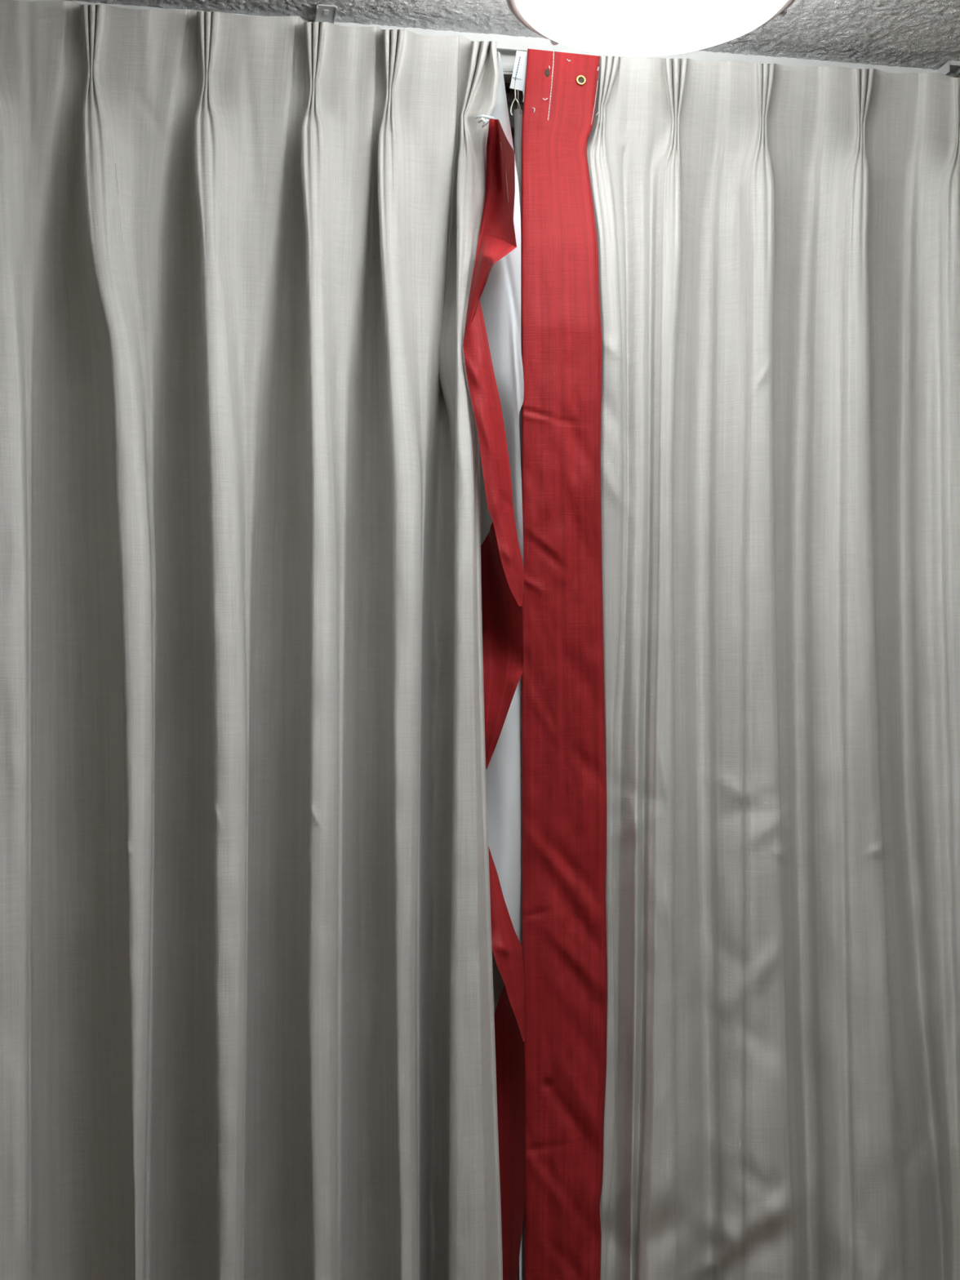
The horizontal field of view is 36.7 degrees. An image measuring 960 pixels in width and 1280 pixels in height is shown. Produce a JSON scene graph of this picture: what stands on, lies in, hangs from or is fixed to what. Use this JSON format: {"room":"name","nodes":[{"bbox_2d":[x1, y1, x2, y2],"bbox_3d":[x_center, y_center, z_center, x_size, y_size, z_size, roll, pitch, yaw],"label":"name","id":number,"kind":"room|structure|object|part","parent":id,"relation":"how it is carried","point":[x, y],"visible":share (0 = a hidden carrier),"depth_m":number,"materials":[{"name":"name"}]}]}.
{"room":"curtained room","nodes":[
{"label":"curtained room","id":0,"kind":"room"},
{"bbox_2d":[68,0,959,70],"bbox_3d":[-0.093,-0.850,0.487,4.000,0.102,2.920,0,-2,-11],"label":"ceiling","id":1,"kind":"structure","parent":0,"point":[925,34],"depth_m":1.77,"materials":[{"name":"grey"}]},
{"bbox_2d":[13,0,959,83],"bbox_3d":[-0.330,-0.731,1.732,3.760,0.047,0.082,0,-2,-11],"label":"rail","id":2,"kind":"object","parent":1,"relation":"attached to","point":[507,46],"visible":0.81,"depth_m":1.82,"materials":[{"name":"white metal"}]},
{"bbox_2d":[0,0,525,1279],"bbox_3d":[-0.351,0.477,1.600,0.880,2.438,0.292,0,-2,-11],"label":"curtain","id":3,"kind":"object","parent":2,"relation":"hanging from","point":[262,1007],"visible":0.99,"depth_m":1.66,"materials":[{"name":"beige fabric"}]},
{"bbox_3d":[0.027,0.530,1.694,0.066,2.298,0.202,-1,-2,7],"label":"edge trim","id":4,"kind":"part","parent":3,"relation":"part of","materials":[{"name":"red fabric"}]},
{"bbox_2d":[514,89,522,474],"bbox_3d":[0.050,-0.215,1.791,0.010,0.994,0.014,0,-2,-11],"label":"wand","id":5,"kind":"object","parent":2,"relation":"hanging from","point":[517,117],"visible":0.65,"depth_m":1.80,"materials":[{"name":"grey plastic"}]},
{"bbox_2d":[509,48,959,1279],"bbox_3d":[0.473,0.508,1.783,0.872,2.515,0.126,0,-2,-9],"label":"curtain","id":6,"kind":"object","parent":2,"relation":"hanging from","point":[740,280],"visible":0.98,"depth_m":1.77,"materials":[{"name":"beige fabric"}]},
{"bbox_2d":[506,0,794,57],"bbox_3d":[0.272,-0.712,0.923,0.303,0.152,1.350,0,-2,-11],"label":"ceiling lamp","id":7,"kind":"object","parent":1,"relation":"attached to","point":[619,28],"visible":1,"depth_m":1.46,"materials":[{"name":"white plastic"}]},
{"bbox_3d":[0.082,-0.646,1.556,0.010,0.010,0.012,1,-3,-37],"label":"retaining knob","id":8,"kind":"part","parent":7,"relation":"part of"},
{"bbox_3d":[0.311,-0.650,1.494,0.012,0.010,0.010,0,-2,-23],"label":"retaining knob","id":9,"kind":"part","parent":7,"relation":"part of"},
{"bbox_2d":[504,82,524,102],"bbox_3d":[-0.348,0.517,1.825,3.800,2.538,0.100,0,-2,-11],"label":"wall","id":10,"kind":"structure","parent":0,"point":[510,96],"depth_m":1.89,"materials":[{"name":"paper"}]},
{"bbox_2d":[505,87,524,151],"bbox_3d":[-0.248,0.083,1.836,1.700,1.606,0.067,0,-2,-11],"label":"window","id":11,"kind":"structure","parent":10,"relation":"in","point":[514,106],"depth_m":1.89,"materials":[{"name":"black glass"}]}
]}

